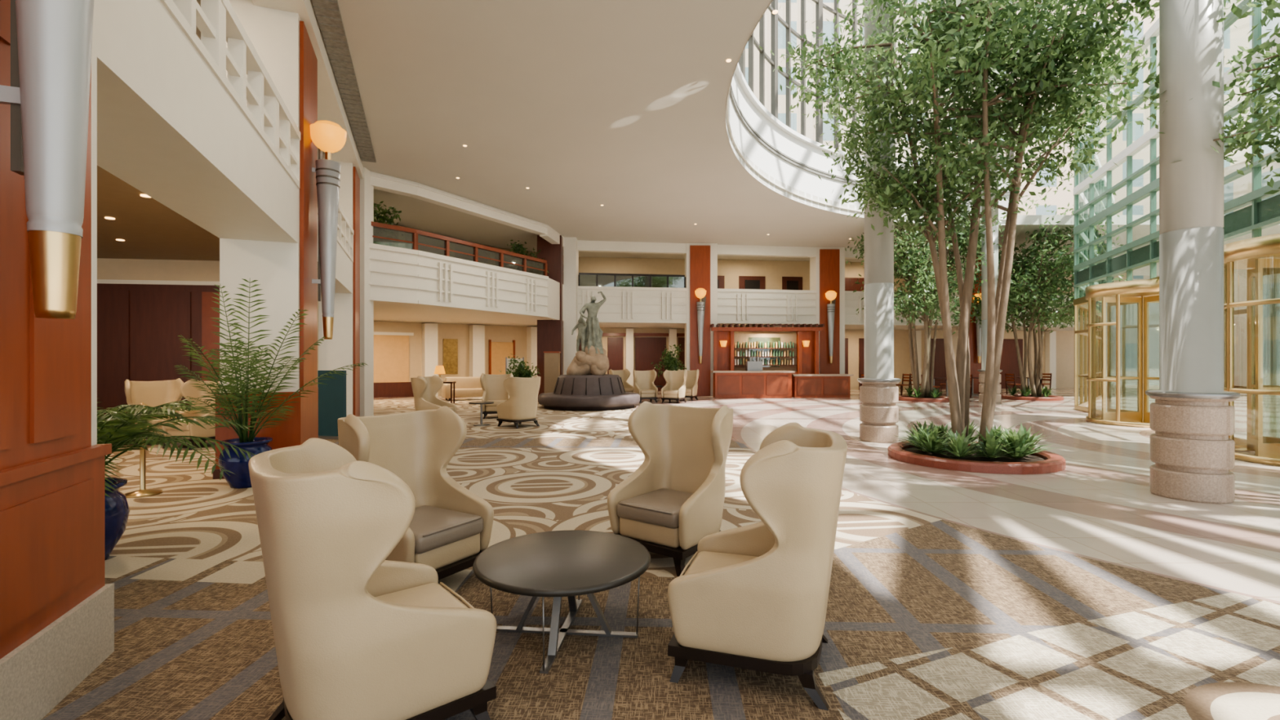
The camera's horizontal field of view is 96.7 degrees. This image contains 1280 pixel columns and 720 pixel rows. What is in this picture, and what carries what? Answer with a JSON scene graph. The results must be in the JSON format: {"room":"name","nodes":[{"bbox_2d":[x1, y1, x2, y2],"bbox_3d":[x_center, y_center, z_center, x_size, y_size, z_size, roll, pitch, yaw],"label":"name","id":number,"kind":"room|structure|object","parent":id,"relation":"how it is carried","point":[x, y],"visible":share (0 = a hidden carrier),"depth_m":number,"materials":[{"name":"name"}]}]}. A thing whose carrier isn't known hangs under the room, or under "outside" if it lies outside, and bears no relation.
{"room":"hotel lobby","nodes":[
{"label":"hotel lobby","id":0,"kind":"room"},
{"bbox_2d":[97,165,219,261],"bbox_3d":[-8.896,-2.250,3.689,16.207,0.100,18.378,0,0,0],"label":"ceiling","id":1,"kind":"structure","parent":0,"point":[149,229],"depth_m":9.61,"materials":[{"name":"beige paint"}]},
{"bbox_2d":[104,217,115,219],"bbox_3d":[-8.178,-2.192,8.778,0.112,0.013,0.170,0,0,-39],"label":"recessed light","id":2,"kind":"object","parent":1,"relation":"in","point":[108,218],"depth_m":8.78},
{"bbox_2d":[140,194,151,197],"bbox_3d":[-6.583,-2.192,7.576,0.098,0.013,0.163,0,0,-39],"label":"recessed light","id":3,"kind":"object","parent":1,"relation":"in","point":[141,195],"depth_m":7.59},
{"bbox_2d":[91,0,363,445],"bbox_3d":[-4.935,-1.700,7.541,0.990,6.400,14.400,0,0,-21],"label":"wall","id":4,"kind":"structure","parent":0,"point":[207,128],"depth_m":5.39,"materials":[{"name":"beige paint"}]},
{"bbox_2d":[0,0,114,719],"bbox_3d":[-2.368,-1.550,1.938,0.068,6.100,2.100,0,0,-21],"label":"pillar","id":5,"kind":"structure","parent":4,"relation":"attached to","point":[57,606],"depth_m":2.42,"materials":[{"name":"brown wood"}]},
{"bbox_2d":[0,0,93,319],"bbox_3d":[-2.235,-1.730,2.175,0.480,3.140,0.480,0,0,-21],"label":"wall sconce","id":6,"kind":"object","parent":5,"relation":"attached to","point":[48,94],"visible":1,"depth_m":2.12,"materials":[{"name":"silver metal"}]},
{"bbox_2d":[213,20,359,479],"bbox_3d":[-6.210,-1.525,10.742,0.980,6.050,7.310,0,0,-21],"label":"panels","id":7,"kind":"object","parent":4,"relation":"attached to","point":[302,425],"visible":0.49,"depth_m":7.83,"materials":[{"name":"brown wood"}]},
{"bbox_2d":[310,120,346,339],"bbox_3d":[-4.514,-1.870,8.236,0.480,3.140,0.480,0,0,-21],"label":"wall sconce","id":8,"kind":"object","parent":7,"relation":"attached to","point":[328,136],"visible":1,"depth_m":8.15,"materials":[{"name":"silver metal"}]},
{"bbox_2d":[506,238,548,272],"bbox_3d":[-4.358,-3.238,21.905,1.801,2.876,1.714,0,0,0],"label":"ficus plant","id":9,"kind":"object","parent":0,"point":[517,250],"visible":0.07,"depth_m":21.88,"materials":[{"name":"green plant"}]},
{"bbox_2d":[97,167,1137,420],"bbox_3d":[3.544,-1.700,16.963,45.433,6.400,45.926,0,0,0],"label":"wall","id":10,"kind":"structure","parent":0,"point":[397,284],"depth_m":20.47,"materials":[{"name":"beige paint"}]},
{"bbox_2d":[373,200,401,225],"bbox_3d":[-7.760,-3.225,16.554,1.455,2.850,2.138,0,0,-29],"label":"ficus plant","id":11,"kind":"object","parent":10,"relation":"attached to","point":[380,219],"visible":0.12,"depth_m":16.32,"materials":[{"name":"green plant"}]},
{"bbox_2d":[371,221,685,288],"bbox_3d":[-3.627,-3.317,20.260,2.798,0.585,13.136,0,0,44],"label":"handrail","id":12,"kind":"object","parent":10,"relation":"on","point":[385,234],"visible":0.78,"depth_m":18.22,"materials":[{"name":"brown wood"}]},
{"bbox_2d":[400,226,951,293],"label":"doors","id":13,"kind":"structure","parent":10,"relation":"in","point":[744,282],"depth_m":27.98,"materials":[{"name":"brown wood"}]},
{"bbox_2d":[694,288,706,363],"bbox_3d":[2.520,-1.420,23.665,0.480,3.140,0.480,0,0,0],"label":"wall sconce","id":14,"kind":"object","parent":10,"relation":"attached to","point":[700,293],"visible":1,"depth_m":23.57,"materials":[{"name":"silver metal"}]},
{"bbox_2d":[373,323,1056,397],"bbox_3d":[4.303,0.000,27.288,35.109,3.000,3.639,0,0,-14],"label":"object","id":15,"kind":"structure","parent":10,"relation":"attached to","point":[391,349],"depth_m":25.95,"materials":[{"name":"brown wood"}]},
{"bbox_2d":[537,235,981,395],"bbox_3d":[5.747,-1.675,24.189,19.932,6.350,0.807,0,0,-11],"label":"pilasters","id":16,"kind":"object","parent":10,"relation":"attached to","point":[549,332],"visible":0.46,"depth_m":23.83,"materials":[{"name":"brown wood"}]},
{"bbox_2d":[825,290,836,363],"bbox_3d":[8.220,-1.420,24.486,0.480,3.140,0.480,0,0,0],"label":"wall sconce","id":17,"kind":"object","parent":10,"relation":"attached to","point":[830,295],"visible":1,"depth_m":24.39,"materials":[{"name":"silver metal"}]},
{"bbox_2d":[973,293,981,363],"bbox_3d":[15.200,-1.420,25.491,0.480,3.140,0.480,0,0,0],"label":"wall sconce","id":18,"kind":"object","parent":10,"relation":"attached to","point":[978,329],"visible":0.35,"depth_m":25.42,"materials":[{"name":"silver metal"}]},
{"bbox_2d":[1085,278,1159,427],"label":"door","id":19,"kind":"structure","parent":10,"relation":"in","point":[1140,292],"depth_m":13.37,"materials":[{"name":"gold metal"}]},
{"bbox_2d":[1073,0,1279,444],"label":"window","id":20,"kind":"structure","parent":10,"relation":"in","point":[1261,215],"depth_m":13.87,"materials":[{"name":"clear glass"}]},
{"bbox_2d":[1223,233,1279,466],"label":"door","id":21,"kind":"structure","parent":10,"relation":"in","point":[1260,255],"depth_m":8.58,"materials":[{"name":"gold metal"}]},
{"bbox_2d":[41,385,1279,719],"bbox_3d":[8.000,1.600,14.000,52.000,0.200,40.000,0,0,0],"label":"floor","id":22,"kind":"structure","parent":0,"point":[1081,591],"depth_m":3.71,"materials":[{"name":"beige carpet"}]},
{"bbox_2d":[104,477,129,559],"bbox_3d":[-4.170,1.214,4.220,0.578,0.572,0.578,0,0,0],"label":"ceramic pot","id":23,"kind":"object","parent":22,"relation":"on","point":[117,509],"visible":0.17,"depth_m":4.25,"materials":[{"name":"ceramic"}]},
{"bbox_2d":[97,400,255,497],"bbox_3d":[-4.048,0.556,4.329,2.341,0.859,2.059,0,0,0],"label":"potted fern","id":24,"kind":"object","parent":23,"relation":"in","point":[122,429],"visible":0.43,"depth_m":4.26,"materials":[{"name":"green plant"}]},
{"bbox_2d":[124,402,162,497],"bbox_3d":[-5.825,0.985,5.675,0.339,1.030,1.797,0,0,22],"label":"stanchion","id":25,"kind":"object","parent":22,"relation":"on","point":[143,491],"visible":0.42,"depth_m":6.33,"materials":[{"name":"gold metal"}]},
{"bbox_2d":[124,377,184,441],"bbox_3d":[-8.779,0.922,10.322,0.799,1.156,0.852,0,0,37],"label":"wingback armchair","id":26,"kind":"object","parent":22,"relation":"on","point":[153,393],"visible":0.44,"depth_m":10.50,"materials":[{"name":"beige leather"}]},
{"bbox_2d":[161,379,219,449],"bbox_3d":[-7.689,0.922,9.935,0.852,1.156,0.799,0,0,17],"label":"wingback armchair","id":27,"kind":"object","parent":22,"relation":"on","point":[186,389],"visible":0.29,"depth_m":9.82,"materials":[{"name":"beige leather"}]},
{"bbox_2d":[217,436,272,488],"bbox_3d":[-4.700,1.228,6.800,0.550,0.545,0.550,0,0,0],"label":"ceramic pot","id":28,"kind":"object","parent":22,"relation":"on","point":[237,465],"visible":0.72,"depth_m":6.59,"materials":[{"name":"ceramic"}]},
{"bbox_2d":[173,277,367,442],"bbox_3d":[-4.403,0.046,6.654,2.212,1.951,1.207,0,0,-10],"label":"potted fern","id":29,"kind":"object","parent":28,"relation":"in","point":[242,411],"visible":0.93,"depth_m":6.67,"materials":[{"name":"green plant"}]},
{"bbox_2d":[317,370,346,439],"bbox_3d":[-5.900,0.850,10.900,0.600,1.300,0.240,0,0,11],"label":"sign","id":30,"kind":"object","parent":22,"relation":"on","point":[331,395],"visible":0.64,"depth_m":10.86,"materials":[{"name":"metal"}]},
{"bbox_2d":[248,437,496,719],"bbox_3d":[-1.103,0.922,2.317,0.799,1.156,0.852,0,0,-40],"label":"wingback armchair","id":31,"kind":"object","parent":22,"relation":"on","point":[359,634],"visible":1,"depth_m":1.98,"materials":[{"name":"beige leather"}]},
{"bbox_2d":[337,405,493,580],"bbox_3d":[-1.531,0.922,3.869,0.799,1.156,0.852,0,0,31],"label":"wingback armchair","id":32,"kind":"object","parent":22,"relation":"on","point":[451,525],"visible":0.66,"depth_m":4.00,"materials":[{"name":"beige leather"}]},
{"bbox_2d":[410,374,456,412],"bbox_3d":[-4.586,0.922,12.604,0.799,1.156,0.852,0,0,6],"label":"wingback armchair","id":33,"kind":"object","parent":22,"relation":"on","point":[424,389],"visible":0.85,"depth_m":12.71,"materials":[{"name":"beige leather"}]},
{"bbox_2d":[443,381,456,403],"bbox_3d":[-6.900,1.125,19.600,1.000,0.750,0.400,0,0,0],"label":"console table","id":34,"kind":"object","parent":22,"relation":"on","point":[444,382],"visible":0.4,"depth_m":19.44,"materials":[{"name":"brown wood"}]},
{"bbox_2d":[434,365,445,377],"bbox_3d":[-6.900,0.474,19.600,0.380,0.548,0.380,0,0,0],"label":"table lamp","id":35,"kind":"object","parent":34,"relation":"on","point":[439,370],"visible":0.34,"depth_m":19.48,"materials":[{"name":"beige fabric"}]},
{"bbox_2d":[441,377,483,400],"bbox_3d":[-6.305,1.075,21.609,2.240,0.850,0.820,0,0,-29],"label":"lounge sofa","id":36,"kind":"object","parent":22,"relation":"on","point":[464,387],"visible":0.44,"depth_m":21.32,"materials":[{"name":"beige fabric"}]},
{"bbox_2d":[468,401,493,426],"bbox_3d":[-3.650,1.235,13.100,0.560,0.530,0.560,0,0,0],"label":"side table","id":37,"kind":"object","parent":22,"relation":"on","point":[481,403],"visible":1,"depth_m":13.08,"materials":[{"name":"metal"}]},
{"bbox_2d":[480,373,513,418],"bbox_3d":[-3.757,0.922,14.936,0.852,1.156,0.799,0,0,-11],"label":"wingback armchair","id":38,"kind":"object","parent":22,"relation":"on","point":[492,385],"visible":0.7,"depth_m":15.16,"materials":[{"name":"beige leather"}]},
{"bbox_2d":[505,357,524,374],"bbox_3d":[-4.400,0.700,20.000,0.680,1.600,0.360,0,0,0],"label":"sign","id":39,"kind":"object","parent":22,"relation":"on","point":[507,362],"visible":0.25,"depth_m":19.98,"materials":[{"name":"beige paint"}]},
{"bbox_2d":[496,374,541,428],"bbox_3d":[-2.722,0.922,12.877,0.799,1.156,0.852,0,0,40],"label":"wingback armchair","id":40,"kind":"object","parent":22,"relation":"on","point":[522,404],"visible":1,"depth_m":12.57,"materials":[{"name":"beige leather"}]},
{"bbox_2d":[498,353,540,377],"bbox_3d":[-3.851,0.644,18.657,1.174,1.713,1.060,0,0,26],"label":"potted shrub","id":41,"kind":"object","parent":22,"relation":"on","point":[519,371],"visible":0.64,"depth_m":18.47,"materials":[{"name":"green plant"}]},
{"bbox_2d":[543,351,560,392],"bbox_3d":[-3.100,0.600,20.100,0.540,1.800,0.440,0,0,0],"label":"wooden display stand","id":42,"kind":"object","parent":22,"relation":"on","point":[552,358],"visible":0.79,"depth_m":19.90,"materials":[{"name":"brown wood"}]},
{"bbox_2d":[472,529,650,673],"bbox_3d":[-0.420,1.287,3.130,0.960,0.426,0.960,0,0,0],"label":"round coffee table","id":43,"kind":"object","parent":22,"relation":"on","point":[570,563],"visible":0.99,"depth_m":3.02,"materials":[{"name":"metal"}]},
{"bbox_2d":[537,373,639,410],"bbox_3d":[-1.620,0.985,18.200,3.240,1.030,3.240,0,0,0],"label":"bench","id":44,"kind":"object","parent":22,"relation":"on","point":[606,392],"visible":0.96,"depth_m":17.18,"materials":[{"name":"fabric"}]},
{"bbox_2d":[566,291,608,375],"bbox_3d":[-1.640,-0.757,18.157,1.330,2.893,1.073,0,0,0],"label":"statue","id":45,"kind":"object","parent":44,"relation":"on","point":[592,359],"visible":1,"depth_m":17.95,"materials":[{"name":"beige stone"}]},
{"bbox_2d":[608,368,634,392],"bbox_3d":[-0.723,0.922,21.529,0.852,1.156,0.799,0,0,-39],"label":"wingback armchair","id":46,"kind":"object","parent":22,"relation":"on","point":[624,375],"visible":0.54,"depth_m":21.77,"materials":[{"name":"beige leather"}]},
{"bbox_2d":[633,369,657,402],"bbox_3d":[0.190,0.922,20.435,0.852,1.156,0.799,0,0,-17],"label":"wingback armchair","id":47,"kind":"object","parent":22,"relation":"on","point":[644,385],"visible":0.94,"depth_m":20.59,"materials":[{"name":"beige leather"}]},
{"bbox_2d":[650,344,686,377],"bbox_3d":[1.239,0.421,22.438,1.449,2.158,1.070,0,0,-45],"label":"potted shrub","id":48,"kind":"object","parent":22,"relation":"on","point":[670,362],"visible":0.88,"depth_m":22.29,"materials":[{"name":"green plant"}]},
{"bbox_2d":[607,400,733,576],"bbox_3d":[0.262,0.922,4.429,0.852,1.156,0.799,0,0,37],"label":"wingback armchair","id":49,"kind":"object","parent":22,"relation":"on","point":[674,500],"visible":1,"depth_m":4.38,"materials":[{"name":"beige leather"}]},
{"bbox_2d":[661,369,687,404],"bbox_3d":[1.216,0.922,20.033,0.852,1.156,0.799,0,0,27],"label":"wingback armchair","id":50,"kind":"object","parent":22,"relation":"on","point":[674,388],"visible":1,"depth_m":20.15,"materials":[{"name":"beige leather"}]},
{"bbox_2d":[675,368,698,400],"bbox_3d":[1.764,0.922,21.234,0.852,1.156,0.799,0,0,22],"label":"wingback armchair","id":51,"kind":"object","parent":22,"relation":"on","point":[691,384],"visible":0.59,"depth_m":21.32,"materials":[{"name":"beige leather"}]},
{"bbox_2d":[667,422,847,710],"bbox_3d":[0.610,0.922,2.839,0.799,1.156,0.852,0,0,18],"label":"wingback armchair","id":52,"kind":"object","parent":22,"relation":"on","point":[753,597],"visible":1,"depth_m":2.49,"materials":[{"name":"beige leather"}]},
{"bbox_2d":[710,324,824,373],"bbox_3d":[5.235,0.010,23.590,4.570,2.980,0.780,0,0,0],"label":"bar back shelf","id":53,"kind":"object","parent":22,"relation":"on","point":[776,352],"visible":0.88,"depth_m":23.80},
{"bbox_2d":[720,340,727,346],"bbox_3d":[3.470,-0.675,23.660,0.320,0.250,0.360,0,0,0],"label":"wall lamp","id":54,"kind":"object","parent":53,"relation":"attached to","point":[723,343],"depth_m":23.54,"materials":[{"name":"beige glass"}]},
{"bbox_2d":[802,340,809,346],"bbox_3d":[6.900,-0.675,23.660,0.320,0.250,0.360,0,0,0],"label":"wall lamp","id":55,"kind":"object","parent":53,"relation":"attached to","point":[806,343],"depth_m":23.54,"materials":[{"name":"beige glass"}]},
{"bbox_2d":[710,370,853,398],"bbox_3d":[5.650,0.965,22.750,5.600,1.070,1.100,0,0,0],"label":"bar counter","id":56,"kind":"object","parent":22,"relation":"on","point":[726,384],"depth_m":22.30,"materials":[{"name":"brown wood"}]},
{"bbox_2d":[746,357,762,370],"bbox_3d":[4.550,0.165,22.675,0.600,0.530,0.350,0,0,0],"label":"espresso machine","id":57,"kind":"object","parent":56,"relation":"on","point":[750,365],"visible":0.97,"depth_m":22.50,"materials":[{"name":"metal"}]},
{"bbox_2d":[857,0,901,443],"bbox_3d":[4.450,-6.500,10.600,0.750,16.000,0.750,0,0,35],"label":"round column","id":58,"kind":"structure","parent":22,"relation":"on","point":[878,391],"depth_m":10.37,"materials":[{"name":"paint"}]},
{"bbox_2d":[895,373,911,395],"bbox_3d":[10.979,1.040,23.841,0.510,0.920,0.440,0,0,-17],"label":"dining chair","id":59,"kind":"object","parent":22,"relation":"on","point":[903,375],"visible":0.76,"depth_m":23.73,"materials":[{"name":"brown wood"}]},
{"bbox_2d":[910,373,920,395],"bbox_3d":[11.821,1.040,24.159,0.510,0.920,0.440,0,0,-17],"label":"dining chair","id":60,"kind":"object","parent":22,"relation":"on","point":[911,384],"visible":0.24,"depth_m":24.26,"materials":[{"name":"brown wood"}]},
{"bbox_2d":[898,395,949,402],"bbox_3d":[10.600,1.434,21.200,2.000,0.128,2.000,0,0,0],"label":"ring","id":61,"kind":"object","parent":22,"relation":"on","point":[901,397],"visible":0.68,"depth_m":20.51,"materials":[{"name":"red stone"}]},
{"bbox_2d":[900,386,944,397],"bbox_3d":[10.573,1.159,21.121,1.725,0.442,1.759,0,0,-28],"label":"foliage","id":62,"kind":"object","parent":61,"relation":"on","point":[909,391],"visible":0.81,"depth_m":20.86,"materials":[{"name":"green plant"}]},
{"bbox_2d":[844,184,1022,397],"bbox_3d":[10.632,-2.723,21.154,5.855,8.272,5.735,0,0,-34],"label":"ficus tree","id":63,"kind":"object","parent":61,"relation":"on","point":[915,296],"visible":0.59,"depth_m":20.64,"materials":[{"name":"green plant"}]},
{"bbox_2d":[920,374,940,394],"bbox_3d":[11.421,1.040,22.359,0.510,0.920,0.440,0,0,-17],"label":"dining chair","id":64,"kind":"object","parent":22,"relation":"on","point":[921,375],"visible":0.24,"depth_m":22.18,"materials":[{"name":"brown wood"}]},
{"bbox_2d":[933,377,945,395],"bbox_3d":[12.600,1.125,24.400,0.900,0.750,0.900,0,0,0],"label":"dining table","id":65,"kind":"object","parent":22,"relation":"on","point":[934,377],"visible":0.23,"depth_m":24.31,"materials":[{"name":"brown wood"}]},
{"bbox_2d":[934,378,948,396],"bbox_3d":[12.200,1.125,22.600,0.900,0.750,0.900,0,0,0],"label":"dining table","id":66,"kind":"object","parent":22,"relation":"on","point":[947,393],"visible":0.28,"depth_m":22.57,"materials":[{"name":"brown wood"}]},
{"bbox_2d":[969,374,973,397],"bbox_3d":[12.979,1.040,22.841,0.510,0.920,0.440,0,0,-17],"label":"dining chair","id":67,"kind":"object","parent":22,"relation":"on","point":[971,375],"visible":0.22,"depth_m":22.70,"materials":[{"name":"brown wood"}]},
{"bbox_2d":[969,377,978,395],"bbox_3d":[14.200,1.125,24.300,0.900,0.750,0.900,0,0,0],"label":"dining table","id":68,"kind":"object","parent":22,"relation":"on","point":[973,378],"visible":0.44,"depth_m":24.26,"materials":[{"name":"brown wood"}]},
{"bbox_2d":[888,440,1066,474],"bbox_3d":[5.000,1.434,8.600,2.300,0.128,2.300,0,0,0],"label":"planter","id":69,"kind":"object","parent":22,"relation":"on","point":[1043,461],"visible":0.62,"depth_m":7.86,"materials":[{"name":"red stone"}]},
{"bbox_2d":[758,0,1159,449],"bbox_3d":[4.920,-3.223,8.695,5.914,9.265,5.601,0,0,40],"label":"ficus tree","id":70,"kind":"object","parent":69,"relation":"on","point":[961,55],"visible":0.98,"depth_m":8.27,"materials":[{"name":"green plant"}]},
{"bbox_2d":[893,419,1058,458],"bbox_3d":[5.009,1.149,8.622,2.417,0.462,2.257,0,0,0],"label":"foliage","id":71,"kind":"object","parent":69,"relation":"on","point":[934,439],"visible":0.95,"depth_m":8.12,"materials":[{"name":"green plant"}]},
{"bbox_2d":[977,1,1002,403],"bbox_3d":[12.300,-6.200,20.000,0.750,15.400,0.750,0,0,35],"label":"round column","id":72,"kind":"structure","parent":22,"relation":"on","point":[995,234],"depth_m":19.88,"materials":[{"name":"paint"}]},
{"bbox_2d":[1004,373,1021,394],"bbox_3d":[16.021,1.040,24.359,0.510,0.920,0.440,0,0,-17],"label":"dining chair","id":73,"kind":"object","parent":22,"relation":"on","point":[1006,375],"visible":0.69,"depth_m":24.30,"materials":[{"name":"brown wood"}]},
{"bbox_2d":[1000,394,1063,400],"bbox_3d":[15.000,1.434,21.800,2.000,0.128,2.000,0,0,0],"label":"ring","id":74,"kind":"object","parent":22,"relation":"on","point":[1015,397],"visible":0.87,"depth_m":21.11,"materials":[{"name":"red stone"}]},
{"bbox_2d":[1007,384,1057,396],"bbox_3d":[14.972,1.166,21.765,1.748,0.427,1.796,0,0,15],"label":"foliage","id":75,"kind":"object","parent":74,"relation":"on","point":[1045,391],"visible":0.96,"depth_m":21.55,"materials":[{"name":"green plant"}]},
{"bbox_2d":[937,169,1133,396],"bbox_3d":[15.187,-2.685,21.712,6.134,8.198,5.712,0,0,6],"label":"ficus tree","id":76,"kind":"object","parent":74,"relation":"in","point":[1032,299],"visible":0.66,"depth_m":21.20,"materials":[{"name":"green plant"}]},
{"bbox_2d":[1040,373,1051,395],"bbox_3d":[17.579,1.040,24.841,0.510,0.920,0.440,0,0,-17],"label":"dining chair","id":77,"kind":"object","parent":22,"relation":"on","point":[1050,377],"visible":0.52,"depth_m":24.78,"materials":[{"name":"brown wood"}]},
{"bbox_2d":[1145,0,1239,503],"bbox_3d":[6.050,-6.500,6.250,0.750,16.000,0.750,0,0,35],"label":"round column","id":78,"kind":"structure","parent":22,"relation":"on","point":[1193,420],"depth_m":6.05,"materials":[{"name":"stone"}]},
{"bbox_3d":[7.900,1.434,5.300,1.600,0.128,1.600,0,0,0],"label":"ring","id":79,"kind":"object","parent":22,"relation":"on","visible":0},
{"bbox_2d":[1121,0,1279,205],"bbox_3d":[7.135,-1.997,5.293,3.912,6.817,3.616,0,0,0],"label":"ficus tree","id":80,"kind":"object","parent":79,"relation":"in","point":[1246,136],"visible":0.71,"depth_m":6.01,"materials":[{"name":"green plant"}]},
{"bbox_2d":[195,0,1279,275],"bbox_3d":[6.000,-5.075,13.500,48.000,0.350,39.000,0,0,0],"label":"ceiling","id":81,"kind":"structure","parent":0,"point":[620,106],"depth_m":11.92,"materials":[{"name":"paint"}]},
{"bbox_2d":[311,0,376,162],"bbox_3d":[-4.411,-4.873,8.061,4.772,0.046,11.893,0,0,0],"label":"ceiling vent grille","id":82,"kind":"object","parent":81,"relation":"attached to","point":[327,12],"depth_m":9.51,"materials":[{"name":"grey metal"}]},
{"bbox_2d":[725,0,1013,225],"bbox_3d":[5.822,-5.900,14.492,5.641,2.040,18.974,0,0,36],"label":"drum","id":83,"kind":"object","parent":81,"relation":"attached to","point":[793,159],"visible":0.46,"depth_m":16.97,"materials":[{"name":"white paint"}]},
{"bbox_2d":[737,0,1013,167],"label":"skylight","id":84,"kind":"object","parent":83,"relation":"attached to","point":[773,60],"depth_m":16.99,"materials":[{"name":"clear glass"}]},
{"label":"outside","id":85,"kind":"structure","parent":0,"visible":0},
{"bbox_2d":[1124,382,1159,385],"bbox_3d":[15.000,1.810,20.000,210.000,0.180,200.000,0,0,0],"label":"paving","id":86,"kind":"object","parent":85,"point":[1126,384],"depth_m":40.63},
{"bbox_2d":[745,0,1249,382],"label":"window","id":87,"kind":"structure","parent":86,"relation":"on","point":[1233,37],"depth_m":42.00,"materials":[{"name":"clear glass"}]},
{"bbox_2d":[1223,151,1279,386],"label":"window","id":88,"kind":"structure","parent":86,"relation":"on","point":[1242,185],"depth_m":34.69,"materials":[{"name":"clear glass"}]}
]}

